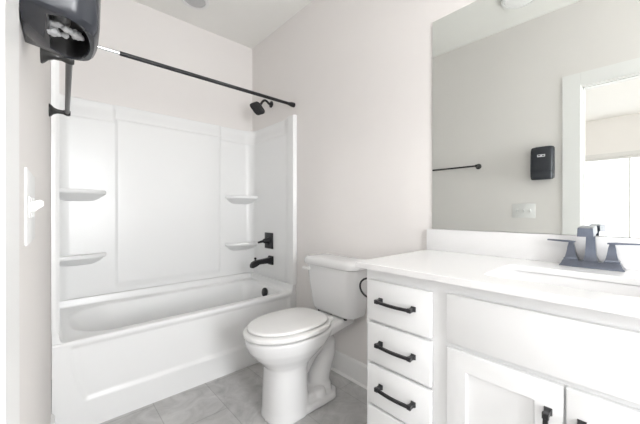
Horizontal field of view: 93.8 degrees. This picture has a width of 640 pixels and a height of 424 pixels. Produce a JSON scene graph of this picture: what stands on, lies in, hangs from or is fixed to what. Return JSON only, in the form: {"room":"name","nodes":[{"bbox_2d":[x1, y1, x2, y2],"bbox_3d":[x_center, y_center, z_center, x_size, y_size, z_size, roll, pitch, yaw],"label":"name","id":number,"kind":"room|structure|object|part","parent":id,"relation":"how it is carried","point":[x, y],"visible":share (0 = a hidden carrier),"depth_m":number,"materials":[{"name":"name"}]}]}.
{"room":"bathroom","nodes":[
{"label":"bathroom","id":0,"kind":"room"},
{"bbox_2d":[19,6,50,423],"bbox_3d":[-0.334,-0.256,0.249,0.170,2.790,4.619,0,0,-42],"label":"wall","id":1,"kind":"structure","parent":0,"point":[34,76],"depth_m":0.66,"materials":[{"name":"beige paint"}]},
{"bbox_2d":[0,0,19,423],"bbox_3d":[-0.042,0.028,-0.099,0.143,2.223,1.059,0,0,-42],"label":"door","id":2,"kind":"structure","parent":1,"relation":"in","point":[9,9],"depth_m":0.28,"materials":[{"name":"white paint"}]},
{"bbox_2d":[24,167,43,245],"bbox_3d":[-0.515,-0.009,0.543,0.018,0.125,0.172,0,0,-41],"label":"switch plate","id":3,"kind":"object","parent":1,"relation":"attached to","point":[31,206],"visible":1,"depth_m":0.50,"materials":[{"name":"white plastic"}]},
{"bbox_3d":[-0.521,-0.009,0.538,0.004,0.125,0.172,0,0,-41],"label":"plate","id":4,"kind":"part","parent":3,"relation":"part of","materials":[{"name":"white plastic"}]},
{"bbox_2d":[51,414,54,423],"bbox_3d":[-0.832,1.067,0.910,0.014,0.143,1.496,0,0,-41],"label":"baseboard","id":5,"kind":"structure","parent":1,"relation":"attached to","point":[52,415],"depth_m":1.45,"materials":[{"name":"white paint"}]},
{"bbox_2d":[40,48,74,116],"bbox_3d":[-0.930,-0.434,1.068,0.072,0.054,0.659,0,0,-41],"label":"towel bar","id":6,"kind":"object","parent":1,"relation":"attached to","point":[45,55],"visible":0.77,"depth_m":0.93,"materials":[{"name":"grey metal"}]},
{"bbox_2d":[19,0,100,60],"bbox_3d":[-0.396,-0.400,0.462,0.092,0.276,0.159,0,0,-42],"label":"soap dispenser","id":7,"kind":"object","parent":1,"relation":"attached to","point":[70,29],"visible":1,"depth_m":0.44,"materials":[{"name":"grey plastic"}]},
{"bbox_2d":[97,45,294,106],"bbox_3d":[-0.783,-0.898,2.009,1.522,0.040,0.040,0,0,-42],"label":"curtain rod","id":8,"kind":"object","parent":1,"relation":"attached to","point":[120,53],"visible":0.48,"depth_m":1.94,"materials":[{"name":"black metal"}]},
{"bbox_2d":[51,0,251,379],"bbox_3d":[-1.363,-0.259,2.526,1.694,2.790,0.140,0,0,-42],"label":"wall","id":9,"kind":"structure","parent":0,"point":[132,27],"depth_m":2.49,"materials":[{"name":"beige paint"}]},
{"bbox_2d":[51,60,296,334],"bbox_3d":[-1.007,-0.103,2.258,1.536,1.412,0.744,0,0,-42],"label":"tub surround","id":10,"kind":"object","parent":9,"relation":"attached to","point":[140,199],"visible":0.99,"depth_m":2.44,"materials":[{"name":"white plastic"}]},
{"bbox_2d":[59,188,105,200],"bbox_3d":[-1.643,-0.116,2.068,0.285,0.080,0.125,0,0,-42],"label":"shelf","id":11,"kind":"object","parent":10,"relation":"attached to","point":[65,194],"depth_m":2.07,"materials":[{"name":"white plastic"}]},
{"bbox_2d":[60,252,105,265],"bbox_3d":[-1.643,0.334,2.069,0.285,0.080,0.125,0,0,-42],"label":"shelf","id":12,"kind":"object","parent":10,"relation":"attached to","point":[66,258],"depth_m":2.08,"materials":[{"name":"white plastic"}]},
{"bbox_2d":[225,242,257,249],"bbox_3d":[-0.753,0.333,2.873,0.285,0.080,0.125,0,0,-42],"label":"shelf","id":13,"kind":"object","parent":10,"relation":"attached to","point":[228,245],"depth_m":2.86,"materials":[{"name":"white plastic"}]},
{"bbox_2d":[225,195,257,203],"bbox_3d":[-0.753,-0.117,2.872,0.285,0.080,0.125,0,0,-42],"label":"shelf","id":14,"kind":"object","parent":10,"relation":"attached to","point":[229,199],"depth_m":2.86,"materials":[{"name":"white plastic"}]},
{"bbox_2d":[250,255,273,267],"bbox_3d":[-0.523,0.444,2.668,0.208,0.087,0.076,0,0,-42],"label":"tub spout","id":15,"kind":"object","parent":10,"relation":"attached to","point":[270,259],"visible":1,"depth_m":2.65,"materials":[{"name":"black metal"}]},
{"bbox_2d":[258,232,272,248],"bbox_3d":[-0.508,0.263,2.725,0.109,0.145,0.135,0,0,-42],"label":"shower valve","id":16,"kind":"object","parent":10,"relation":"attached to","point":[268,240],"visible":1,"depth_m":2.73,"materials":[{"name":"black metal"}]},
{"bbox_3d":[-0.512,0.264,2.723,0.100,0.060,0.065,0,0,-42],"label":"handle","id":17,"kind":"part","parent":16,"relation":"part of","materials":[{"name":"black metal"}]},
{"bbox_2d":[51,362,366,423],"bbox_3d":[0.283,1.178,0.809,1.834,0.080,4.899,0,0,-42],"label":"floor","id":18,"kind":"structure","parent":0,"point":[235,397],"depth_m":1.75,"materials":[{"name":"grey tile"}]},
{"bbox_2d":[51,273,295,423],"bbox_3d":[-1.007,0.871,2.260,1.520,0.530,0.730,0,0,-42],"label":"bathtub","id":19,"kind":"object","parent":18,"relation":"on","point":[116,354],"visible":0.77,"depth_m":1.92,"materials":[{"name":"white plastic"}]},
{"bbox_2d":[243,253,366,423],"bbox_3d":[-0.098,0.718,1.805,0.764,0.838,0.480,0,0,-42],"label":"toilet","id":20,"kind":"object","parent":18,"relation":"on","point":[295,347],"visible":0.98,"depth_m":1.70,"materials":[{"name":"white ceramic"}]},
{"bbox_3d":[-0.190,0.656,1.722,0.516,0.024,0.384,0,0,-42],"label":"seat","id":21,"kind":"part","parent":20,"relation":"part of","materials":[{"name":"white plastic"}]},
{"bbox_3d":[-0.188,0.628,1.724,0.477,0.020,0.342,0,0,-42],"label":"lid","id":22,"kind":"part","parent":20,"relation":"part of","materials":[{"name":"white plastic"}]},
{"bbox_3d":[-0.101,0.903,1.803,0.741,0.467,0.380,0,0,-42],"label":"bowl","id":23,"kind":"part","parent":20,"relation":"part of","materials":[{"name":"white ceramic"}]},
{"bbox_3d":[0.105,0.326,1.988,0.217,0.055,0.480,0,0,-42],"label":"tank lid","id":24,"kind":"part","parent":20,"relation":"part of","materials":[{"name":"white ceramic"}]},
{"bbox_3d":[0.107,0.510,1.990,0.192,0.312,0.448,0,0,-42],"label":"tank","id":25,"kind":"part","parent":20,"relation":"part of","materials":[{"name":"white ceramic"}]},
{"bbox_2d":[367,269,639,423],"bbox_3d":[0.809,0.681,0.927,0.610,0.914,1.284,0,0,-42],"label":"vanity cabinet","id":26,"kind":"object","parent":18,"relation":"on","point":[438,352],"visible":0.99,"depth_m":0.88,"materials":[{"name":"white paint"}]},
{"bbox_2d":[359,277,366,297],"bbox_3d":[0.188,0.318,1.268,0.018,0.098,0.056,0,0,-42],"label":"towel ring","id":27,"kind":"object","parent":26,"relation":"attached to","point":[363,279],"visible":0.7,"depth_m":1.27,"materials":[{"name":"black metal"}]},
{"bbox_3d":[0.290,0.894,1.116,0.019,0.238,0.268,0,0,-42],"label":"drawer","id":28,"kind":"part","parent":26,"relation":"part of","materials":[{"name":"white paint"}]},
{"bbox_3d":[0.270,0.678,1.097,0.037,0.018,0.158,0,0,-42],"label":"handle","id":29,"kind":"part","parent":26,"relation":"part of","materials":[{"name":"black metal"}]},
{"bbox_3d":[0.270,0.511,1.097,0.037,0.018,0.158,0,0,-42],"label":"handle","id":30,"kind":"part","parent":26,"relation":"part of","materials":[{"name":"black metal"}]},
{"bbox_3d":[0.270,0.343,1.097,0.037,0.018,0.158,0,0,-42],"label":"handle","id":31,"kind":"part","parent":26,"relation":"part of","materials":[{"name":"black metal"}]},
{"bbox_3d":[0.290,0.685,1.116,0.019,0.157,0.268,0,0,-42],"label":"drawer","id":32,"kind":"part","parent":26,"relation":"part of","materials":[{"name":"white paint"}]},
{"bbox_3d":[0.290,0.518,1.116,0.019,0.154,0.268,0,0,-42],"label":"drawer","id":33,"kind":"part","parent":26,"relation":"part of","materials":[{"name":"white paint"}]},
{"bbox_3d":[0.290,0.350,1.115,0.019,0.158,0.268,0,0,-42],"label":"drawer","id":34,"kind":"part","parent":26,"relation":"part of","materials":[{"name":"white paint"}]},
{"bbox_2d":[355,229,639,317],"bbox_3d":[0.813,0.158,0.930,0.600,0.132,1.334,0,0,-42],"label":"countertop","id":35,"kind":"structure","parent":26,"relation":"on","point":[472,259],"depth_m":1.10,"materials":[{"name":"white stone"}]},
{"bbox_2d":[494,270,639,297],"bbox_3d":[0.782,0.298,0.902,0.342,0.147,0.496,0,0,-42],"label":"sink","id":36,"kind":"object","parent":35,"relation":"in","point":[578,283],"visible":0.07,"depth_m":1.02,"materials":[{"name":"white ceramic"}]},
{"bbox_2d":[547,225,639,271],"bbox_3d":[0.946,0.125,1.054,0.174,0.153,0.255,0,0,-42],"label":"faucet","id":37,"kind":"object","parent":35,"relation":"on","point":[612,262],"visible":1,"depth_m":1.07,"materials":[{"name":"grey metal"}]},
{"bbox_3d":[0.932,0.110,1.156,0.021,0.008,0.084,0,0,-42],"label":"lever","id":38,"kind":"part","parent":37,"relation":"part of","materials":[{"name":"grey metal"}]},
{"bbox_3d":[0.952,0.146,1.134,0.040,0.070,0.041,0,0,-42],"label":"handle","id":39,"kind":"part","parent":37,"relation":"part of","materials":[{"name":"grey metal"}]},
{"bbox_3d":[0.943,0.114,1.051,0.166,0.130,0.042,0,0,-42],"label":"spout","id":40,"kind":"part","parent":37,"relation":"part of","materials":[{"name":"grey metal"}]},
{"bbox_3d":[1.026,0.146,1.052,0.040,0.070,0.041,0,0,-42],"label":"handle","id":41,"kind":"part","parent":37,"relation":"part of","materials":[{"name":"grey metal"}]},
{"bbox_3d":[1.046,0.110,1.029,0.021,0.008,0.084,0,0,-42],"label":"lever","id":42,"kind":"part","parent":37,"relation":"part of","materials":[{"name":"grey metal"}]},
{"bbox_3d":[0.516,0.726,0.866,0.019,0.575,0.298,0,0,-42],"label":"door","id":43,"kind":"part","parent":26,"relation":"part of","materials":[{"name":"white paint"}]},
{"bbox_3d":[0.575,0.585,0.759,0.037,0.164,0.018,0,0,-42],"label":"handle","id":44,"kind":"part","parent":26,"relation":"part of","materials":[{"name":"black metal"}]},
{"bbox_3d":[0.619,0.585,0.710,0.037,0.164,0.018,0,0,-42],"label":"handle","id":45,"kind":"part","parent":26,"relation":"part of","materials":[{"name":"black metal"}]},
{"bbox_3d":[0.719,0.726,0.642,0.019,0.575,0.298,0,0,-42],"label":"door","id":46,"kind":"part","parent":26,"relation":"part of","materials":[{"name":"white paint"}]},
{"bbox_2d":[133,0,312,48],"bbox_3d":[0.283,-1.702,0.805,1.834,0.100,4.899,0,0,-42],"label":"ceiling","id":47,"kind":"structure","parent":0,"point":[247,23],"depth_m":2.51,"materials":[{"name":"paint"}]},
{"bbox_2d":[181,0,208,9],"bbox_3d":[-0.978,-1.649,2.341,0.210,0.010,0.210,0,0,-42],"label":"recessed light","id":48,"kind":"object","parent":47,"relation":"in","point":[194,4],"visible":1,"depth_m":2.37,"materials":[{"name":"white plastic"}]},
{"bbox_2d":[252,0,628,364],"bbox_3d":[0.912,-0.258,1.375,0.140,2.790,4.899,0,0,-42],"label":"wall","id":49,"kind":"structure","parent":0,"point":[357,74],"depth_m":2.01,"materials":[{"name":"beige paint"}]},
{"bbox_2d":[250,99,272,114],"bbox_3d":[-0.523,-0.955,2.704,0.206,0.149,0.130,0,0,-42],"label":"showerhead","id":50,"kind":"object","parent":49,"relation":"attached to","point":[257,108],"visible":1,"depth_m":2.68,"materials":[{"name":"black metal"}]},
{"bbox_3d":[-0.507,-0.982,2.724,0.137,0.095,0.036,0,0,-42],"label":"arm","id":51,"kind":"part","parent":50,"relation":"part of","materials":[{"name":"black metal"}]},
{"bbox_2d":[331,350,366,389],"bbox_3d":[0.197,1.065,2.046,0.025,0.143,1.190,0,0,-42],"label":"baseboard","id":52,"kind":"structure","parent":49,"relation":"attached to","point":[352,369],"depth_m":2.03,"materials":[{"name":"white paint"}]},
{"bbox_2d":[427,229,639,270],"bbox_3d":[1.028,0.147,1.124,0.020,0.111,1.334,0,0,-42],"label":"backsplash","id":53,"kind":"structure","parent":49,"relation":"attached to","point":[528,246],"depth_m":1.28,"materials":[{"name":"white stone"}]},
{"bbox_2d":[432,0,639,237],"bbox_3d":[1.034,-0.462,1.129,0.006,1.104,1.286,0,0,-42],"label":"mirror","id":54,"kind":"object","parent":49,"relation":"attached to","point":[536,103],"visible":0.88,"depth_m":1.26,"materials":[{"name":"silver mirror"}]}
]}

